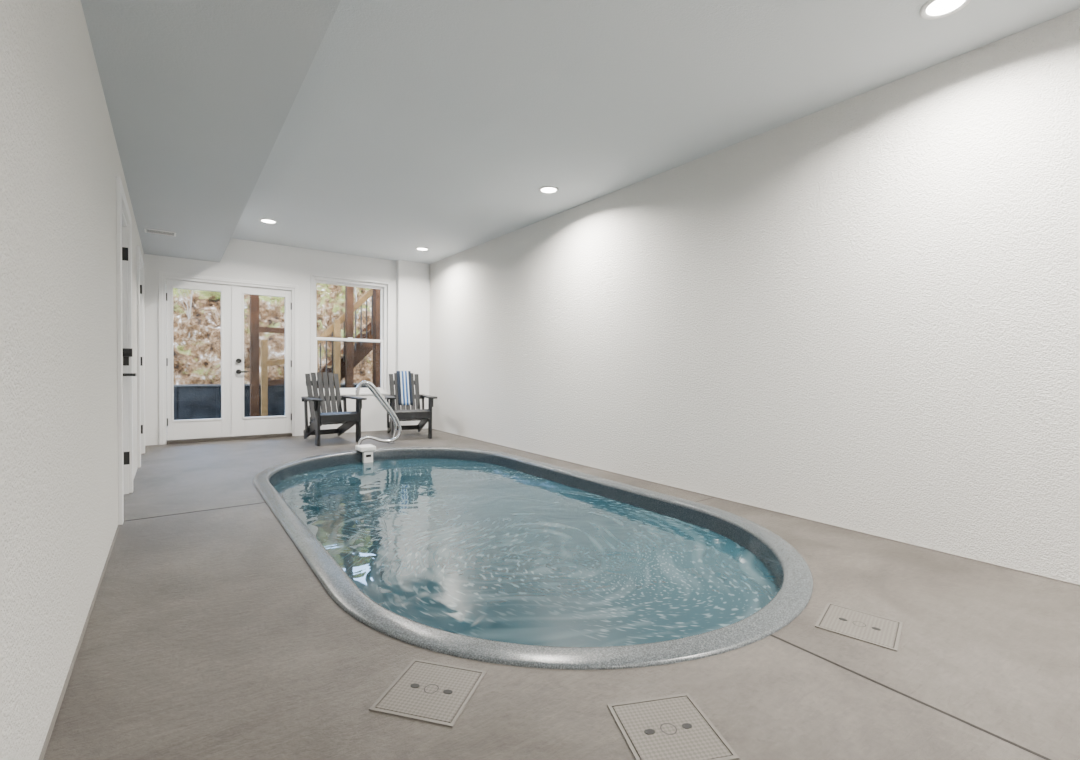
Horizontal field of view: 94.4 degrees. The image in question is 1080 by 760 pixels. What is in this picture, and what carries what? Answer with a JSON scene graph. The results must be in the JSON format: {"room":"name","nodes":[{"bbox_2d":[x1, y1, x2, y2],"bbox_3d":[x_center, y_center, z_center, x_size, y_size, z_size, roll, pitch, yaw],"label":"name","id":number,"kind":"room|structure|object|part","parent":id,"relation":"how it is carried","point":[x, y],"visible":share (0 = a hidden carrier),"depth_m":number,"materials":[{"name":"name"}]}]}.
{"room":"indoor pool room","nodes":[
{"label":"indoor pool room","id":0,"kind":"room"},
{"bbox_2d":[0,0,143,759],"bbox_3d":[-2.180,-0.437,2.327,0.200,2.735,9.550,0,1,-36],"label":"wall","id":1,"kind":"structure","parent":0,"point":[60,162],"depth_m":1.41,"materials":[{"name":"white paint"}]},
{"bbox_2d":[116,176,132,524],"bbox_3d":[-3.015,-0.187,3.482,0.222,2.170,1.060,0,1,-36],"label":"door frame","id":2,"kind":"structure","parent":1,"relation":"attached to","point":[121,202],"depth_m":3.85,"materials":[{"name":"white paint"}]},
{"bbox_2d":[122,247,127,260],"bbox_3d":[-3.200,-0.972,3.857,0.036,0.100,0.008,0,1,-36],"label":"hinge","id":3,"kind":"object","parent":2,"relation":"attached to","point":[124,249],"visible":1,"depth_m":3.85,"materials":[{"name":"black metal"}]},
{"bbox_2d":[123,357,128,365],"bbox_3d":[-3.208,-0.162,3.874,0.036,0.100,0.008,0,1,-36],"label":"hinge","id":4,"kind":"object","parent":2,"relation":"attached to","point":[125,359],"visible":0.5,"depth_m":3.87,"materials":[{"name":"black metal"}]},
{"bbox_2d":[124,451,129,464],"bbox_3d":[-3.216,0.608,3.890,0.036,0.100,0.008,0,1,-36],"label":"hinge","id":5,"kind":"object","parent":2,"relation":"attached to","point":[126,454],"visible":1,"depth_m":3.89,"materials":[{"name":"black metal"}]},
{"bbox_2d":[136,246,144,466],"bbox_3d":[-4.322,-0.237,5.258,0.222,2.170,1.050,0,1,-36],"label":"door frame","id":6,"kind":"structure","parent":1,"relation":"attached to","point":[139,260],"depth_m":5.42,"materials":[{"name":"white paint"}]},
{"bbox_3d":[-3.009,-0.138,3.489,0.040,2.048,0.850,0,1,-36],"label":"slab","id":7,"kind":"object","parent":1,"relation":"attached to","visible":0},
{"bbox_2d":[123,348,132,356],"bbox_3d":[-3.166,-0.210,3.812,0.090,0.064,0.064,0,1,-36],"label":"deadbolt","id":8,"kind":"object","parent":7,"relation":"attached to","point":[127,352],"visible":0.66,"depth_m":3.80,"materials":[{"name":"black metal"}]},
{"bbox_3d":[-3.192,-0.040,3.797,0.030,0.064,0.064,0,1,-36],"label":"rosette","id":9,"kind":"object","parent":7,"relation":"attached to","visible":0},
{"bbox_2d":[123,373,132,375],"bbox_3d":[-3.155,-0.041,3.824,0.090,0.022,0.022,0,1,-36],"label":"stem","id":10,"kind":"object","parent":9,"relation":"attached to","point":[124,374],"visible":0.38,"depth_m":3.82,"materials":[{"name":"black metal"}]},
{"bbox_2d":[81,0,340,261],"bbox_3d":[-1.767,-1.634,2.597,0.795,0.345,9.550,0,1,-36],"label":"ceiling soffit","id":11,"kind":"structure","parent":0,"point":[199,95],"depth_m":2.57,"materials":[{"name":"white paint"}]},
{"bbox_2d":[144,228,175,236],"bbox_3d":[-3.940,-1.533,5.192,0.260,0.008,0.180,0,1,-36],"label":"ceiling vent","id":12,"kind":"object","parent":11,"relation":"in","point":[147,230],"depth_m":5.19,"materials":[{"name":"white metal"}]},
{"bbox_2d":[144,238,429,445],"bbox_3d":[-3.446,-0.554,7.371,4.140,2.735,0.320,0,1,-36],"label":"wall","id":13,"kind":"structure","parent":0,"point":[409,282],"depth_m":7.35,"materials":[{"name":"white paint"}]},
{"bbox_2d":[166,279,231,439],"bbox_3d":[-4.494,-0.257,6.621,0.722,2.060,0.044,0,1,-36],"label":"glazed door","id":14,"kind":"structure","parent":13,"relation":"attached to","point":[212,428],"depth_m":6.68,"materials":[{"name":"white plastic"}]},
{"bbox_2d":[171,286,222,421],"bbox_3d":[-4.502,-0.333,6.580,0.564,1.749,0.008,0,1,-36],"label":"bead","id":15,"kind":"object","parent":14,"relation":"attached to","point":[172,287],"visible":1,"depth_m":6.53,"materials":[{"name":"white plastic"}]},
{"bbox_2d":[158,272,297,444],"bbox_3d":[-4.165,-0.274,6.789,1.610,2.185,0.018,0,1,-36],"label":"trim","id":16,"kind":"structure","parent":13,"relation":"attached to","point":[160,274],"depth_m":6.43,"materials":[{"name":"white paint"}]},
{"bbox_2d":[163,276,293,443],"bbox_3d":[-4.230,-0.254,6.877,1.520,2.140,0.200,0,1,-36],"label":"door frame","id":17,"kind":"structure","parent":13,"relation":"attached to","point":[164,277],"depth_m":6.58,"materials":[{"name":"white paint"}]},
{"bbox_2d":[231,285,234,436],"bbox_3d":[-4.184,-0.257,6.814,0.030,2.060,0.012,0,1,-36],"label":"astragal","id":18,"kind":"object","parent":13,"relation":"attached to","point":[232,286],"visible":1,"depth_m":6.81,"materials":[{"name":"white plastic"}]},
{"bbox_2d":[234,286,290,435],"bbox_3d":[-3.907,-0.260,7.053,0.722,2.060,0.044,0,1,-36],"label":"glazed door","id":19,"kind":"structure","parent":13,"relation":"attached to","point":[257,426],"depth_m":6.96,"materials":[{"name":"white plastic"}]},
{"bbox_2d":[242,292,286,418],"bbox_3d":[-3.872,-0.337,7.044,0.559,1.749,0.008,0,1,-36],"label":"bead","id":20,"kind":"object","parent":19,"relation":"attached to","point":[243,293],"visible":1,"depth_m":7.03,"materials":[{"name":"white plastic"}]},
{"bbox_2d":[312,276,386,393],"bbox_3d":[-2.961,-0.665,7.788,1.133,1.750,0.100,0,1,-36],"label":"frame","id":21,"kind":"object","parent":13,"relation":"attached to","point":[314,278],"visible":0.76,"depth_m":7.85,"materials":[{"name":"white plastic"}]},
{"bbox_2d":[315,280,383,390],"bbox_3d":[-2.964,-0.665,7.792,1.043,1.660,0.060,0,1,-36],"label":"window","id":22,"kind":"structure","parent":13,"relation":"in","point":[316,338],"depth_m":7.87,"materials":[{"name":"white plastic"}]},
{"bbox_3d":[-2.970,-1.048,7.798,1.043,0.895,0.025,0,1,-36],"label":"sash","id":23,"kind":"part","parent":22,"relation":"part of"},
{"bbox_2d":[311,274,388,395],"bbox_3d":[-2.904,-0.663,7.710,1.173,1.790,0.012,0,1,-36],"label":"trim","id":24,"kind":"structure","parent":13,"relation":"attached to","point":[311,274],"depth_m":7.74,"materials":[{"name":"white paint"}]},
{"bbox_2d":[38,429,1079,759],"bbox_3d":[-0.571,0.920,3.474,3.740,0.006,9.430,0,1,-36],"label":"wall base edge","id":25,"kind":"structure","parent":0,"point":[42,754],"depth_m":2.50,"materials":[{"name":"grey"}]},
{"bbox_2d":[43,428,1079,759],"bbox_3d":[-0.607,0.922,3.522,4.140,0.001,9.950,0,1,-36],"label":"floor","id":26,"kind":"structure","parent":0,"point":[209,635],"depth_m":1.68,"materials":[{"name":"concrete"}]},
{"bbox_2d":[167,433,291,443],"bbox_3d":[-4.235,0.796,6.891,1.456,0.040,0.220,0,1,-36],"label":"threshold","id":27,"kind":"object","parent":26,"relation":"on","point":[281,434],"visible":0.64,"depth_m":6.76,"materials":[{"name":"brown metal"}]},
{"bbox_2d":[301,372,366,445],"bbox_3d":[-2.840,0.365,6.795,0.696,0.934,0.826,0,2,-40],"label":"chair","id":28,"kind":"object","parent":26,"relation":"on","point":[318,418],"visible":0.98,"depth_m":6.89,"materials":[{"name":"grey wood"}]},
{"bbox_3d":[-3.172,0.477,6.784,0.026,0.476,0.118,0,2,-40],"label":"post","id":29,"kind":"part","parent":28,"relation":"part of","materials":[{"name":"grey wood"}]},
{"bbox_3d":[-3.017,0.250,6.559,0.122,0.024,0.699,0,2,-40],"label":"arm","id":30,"kind":"part","parent":28,"relation":"part of"},
{"bbox_3d":[-2.845,0.554,6.400,0.035,0.570,0.110,0,2,-40],"label":"leg","id":31,"kind":"part","parent":28,"relation":"part of","materials":[{"name":"grey wood"}]},
{"bbox_3d":[-3.026,0.260,7.013,0.592,0.070,0.043,0,2,-40],"label":"rail","id":32,"kind":"part","parent":28,"relation":"part of","materials":[{"name":"grey wood"}]},
{"bbox_3d":[-2.774,0.474,7.122,0.026,0.476,0.118,0,2,-40],"label":"post","id":33,"kind":"part","parent":28,"relation":"part of","materials":[{"name":"grey wood"}]},
{"bbox_3d":[-2.579,0.247,6.931,0.122,0.024,0.699,0,2,-40],"label":"arm","id":34,"kind":"part","parent":28,"relation":"part of"},
{"bbox_3d":[-2.447,0.552,6.738,0.035,0.570,0.110,0,2,-40],"label":"leg","id":35,"kind":"part","parent":28,"relation":"part of","materials":[{"name":"grey wood"}]},
{"bbox_2d":[356,381,401,444],"bbox_3d":[-2.105,0.431,6.480,0.586,0.846,0.190,0,1,-36],"label":"pool handrail","id":36,"kind":"object","parent":26,"relation":"on","point":[383,402],"visible":0.96,"depth_m":6.49,"materials":[{"name":"silver metal"}]},
{"bbox_2d":[384,373,436,438],"bbox_3d":[-1.941,0.362,7.357,0.696,0.934,0.826,0,1,-24],"label":"chair","id":37,"kind":"object","parent":26,"relation":"on","point":[403,413],"visible":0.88,"depth_m":7.43,"materials":[{"name":"grey wood"}]},
{"bbox_3d":[-2.264,0.473,7.437,0.026,0.476,0.118,0,1,-24],"label":"post","id":38,"kind":"part","parent":37,"relation":"part of","materials":[{"name":"grey wood"}]},
{"bbox_3d":[-2.175,0.246,7.179,0.122,0.024,0.699,0,1,-24],"label":"arm","id":39,"kind":"part","parent":37,"relation":"part of"},
{"bbox_3d":[-2.056,0.550,6.978,0.035,0.570,0.110,0,1,-24],"label":"leg","id":40,"kind":"part","parent":37,"relation":"part of","materials":[{"name":"grey wood"}]},
{"bbox_2d":[396,371,412,404],"bbox_3d":[-2.075,0.118,7.653,0.210,0.514,0.282,0,1,-24],"label":"striped towel","id":41,"kind":"object","parent":37,"relation":"on","point":[404,383],"visible":0.97,"depth_m":7.62,"materials":[{"name":"blue fabric"}]},
{"bbox_3d":[-1.652,0.246,7.415,0.122,0.024,0.699,0,1,-24],"label":"arm","id":42,"kind":"part","parent":37,"relation":"part of"},
{"bbox_3d":[-1.580,0.551,7.193,0.035,0.570,0.110,0,1,-24],"label":"leg","id":43,"kind":"part","parent":37,"relation":"part of","materials":[{"name":"grey wood"}]},
{"bbox_2d":[369,659,485,727],"bbox_3d":[-0.338,0.962,1.554,0.264,0.006,0.264,1,1,15],"label":"access cover","id":44,"kind":"object","parent":26,"relation":"on","point":[425,691],"visible":1,"depth_m":1.53,"materials":[{"name":"grey plastic"}]},
{"bbox_2d":[253,447,812,669],"bbox_3d":[-0.618,1.530,4.009,2.644,1.263,5.144,0,1,-36],"label":"swimming pool","id":45,"kind":"object","parent":26,"relation":"in","point":[488,556],"visible":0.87,"depth_m":2.90,"materials":[{"name":"liquid"}]},
{"bbox_2d":[355,444,375,462],"bbox_3d":[-2.078,0.969,5.956,0.185,0.375,0.210,0,1,-36],"label":"skimmer","id":46,"kind":"object","parent":45,"relation":"on","point":[367,450],"visible":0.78,"depth_m":5.89,"materials":[{"name":"white plastic"}]},
{"bbox_2d":[126,498,1050,759],"bbox_3d":[0.659,0.950,2.714,6.130,0.001,2.898,1,1,34],"label":"joint","id":47,"kind":"object","parent":26,"relation":"on","point":[872,680],"visible":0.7,"depth_m":1.55,"materials":[{"name":"black concrete"}]},
{"bbox_2d":[607,693,738,759],"bbox_3d":[0.357,0.972,1.391,0.264,0.006,0.264,0,1,-12],"label":"access cover","id":48,"kind":"object","parent":26,"relation":"on","point":[671,727],"visible":1,"depth_m":1.38,"materials":[{"name":"grey plastic"}]},
{"bbox_2d":[815,602,902,651],"bbox_3d":[1.266,0.969,1.982,0.264,0.006,0.264,2,2,40],"label":"access cover","id":49,"kind":"object","parent":26,"relation":"on","point":[873,629],"visible":1,"depth_m":1.97,"materials":[{"name":"grey plastic"}]},
{"bbox_2d":[231,0,1079,263],"bbox_3d":[-0.578,-1.913,3.464,4.140,0.200,9.950,0,1,-36],"label":"ceiling","id":50,"kind":"structure","parent":0,"point":[439,126],"depth_m":3.14,"materials":[{"name":"white paint"}]},
{"bbox_2d":[259,218,277,223],"bbox_3d":[-3.228,-1.885,5.942,0.196,0.010,0.196,0,1,-36],"label":"recessed light","id":51,"kind":"object","parent":50,"relation":"in","point":[268,221],"visible":1,"depth_m":5.94,"materials":[{"name":"white paint"}]},
{"bbox_2d":[415,247,428,250],"bbox_3d":[-1.706,-1.897,7.249,0.196,0.010,0.196,0,1,-36],"label":"recessed light","id":52,"kind":"object","parent":50,"relation":"in","point":[417,248],"visible":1,"depth_m":7.24,"materials":[{"name":"white paint"}]},
{"bbox_2d":[539,186,558,193],"bbox_3d":[0.084,-1.829,4.817,0.196,0.010,0.196,0,1,-36],"label":"recessed light","id":53,"kind":"object","parent":50,"relation":"in","point":[545,189],"visible":1,"depth_m":4.81,"materials":[{"name":"white paint"}]},
{"bbox_2d":[920,0,970,19],"bbox_3d":[1.903,-1.760,2.345,0.196,0.010,0.196,0,1,-36],"label":"recessed light","id":54,"kind":"object","parent":50,"relation":"in","point":[932,9],"visible":1,"depth_m":2.37,"materials":[{"name":"white paint"}]},
{"bbox_2d":[429,8,1079,584],"bbox_3d":[1.053,-0.452,4.581,0.200,2.735,9.750,0,1,-36],"label":"wall","id":55,"kind":"structure","parent":0,"point":[861,313],"depth_m":3.23,"materials":[{"name":"white paint"}]},
{"label":"outside","id":56,"kind":"structure","parent":0,"visible":0},
{"bbox_2d":[166,283,372,384],"bbox_3d":[-5.508,-1.816,12.535,22.000,5.289,5.571,0,1,-36],"label":"hillside","id":57,"kind":"structure","parent":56,"point":[196,313],"depth_m":10.12,"materials":[{"name":"brown plant"}]},
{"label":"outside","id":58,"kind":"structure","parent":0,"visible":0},
{"bbox_3d":[-3.417,0.836,9.711,22.000,0.100,3.350,0,1,-36],"label":"ground","id":59,"kind":"structure","parent":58,"visible":0},
{"bbox_2d":[174,383,367,419],"bbox_3d":[-3.694,0.435,10.085,18.000,0.740,0.100,0,1,-36],"label":"barrier","id":60,"kind":"object","parent":59,"relation":"on","point":[191,401],"visible":0.04,"depth_m":8.59,"materials":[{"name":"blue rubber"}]},
{"bbox_2d":[250,286,380,416],"bbox_3d":[-3.618,-0.910,9.129,3.400,3.430,1.020,0,1,-36],"label":"staircase","id":61,"kind":"structure","parent":59,"relation":"on","point":[343,362],"depth_m":8.87,"materials":[{"name":"brown wood"}]},
{"bbox_3d":[-4.583,-0.897,8.028,0.120,3.430,0.120,0,1,-36],"label":"post","id":62,"kind":"part","parent":61,"relation":"part of","materials":[{"name":"brown wood"}]},
{"bbox_3d":[-4.604,0.072,8.350,0.090,1.480,0.090,0,1,-36],"label":"post","id":63,"kind":"part","parent":61,"relation":"part of","materials":[{"name":"brown wood"}]},
{"bbox_3d":[-4.378,-0.839,8.491,0.880,0.090,0.040,0,1,-36],"label":"landing rail","id":64,"kind":"part","parent":61,"relation":"part of","materials":[{"name":"brown wood"}]},
{"bbox_3d":[-3.611,-0.129,8.889,0.100,1.880,0.100,0,1,-36],"label":"post","id":65,"kind":"part","parent":61,"relation":"part of","materials":[{"name":"brown wood"}]},
{"bbox_3d":[-3.198,-1.548,9.228,2.069,2.117,0.050,0,1,-36],"label":"handrail","id":66,"kind":"part","parent":61,"relation":"part of","materials":[{"name":"brown wood"}]},
{"bbox_3d":[-3.413,-0.904,8.951,0.120,3.430,0.120,0,1,-36],"label":"post","id":67,"kind":"part","parent":61,"relation":"part of","materials":[{"name":"brown wood"}]},
{"bbox_3d":[-2.929,-0.903,9.121,0.190,3.430,0.190,0,1,-36],"label":"post","id":68,"kind":"part","parent":61,"relation":"part of","materials":[{"name":"brown wood"}]}
]}

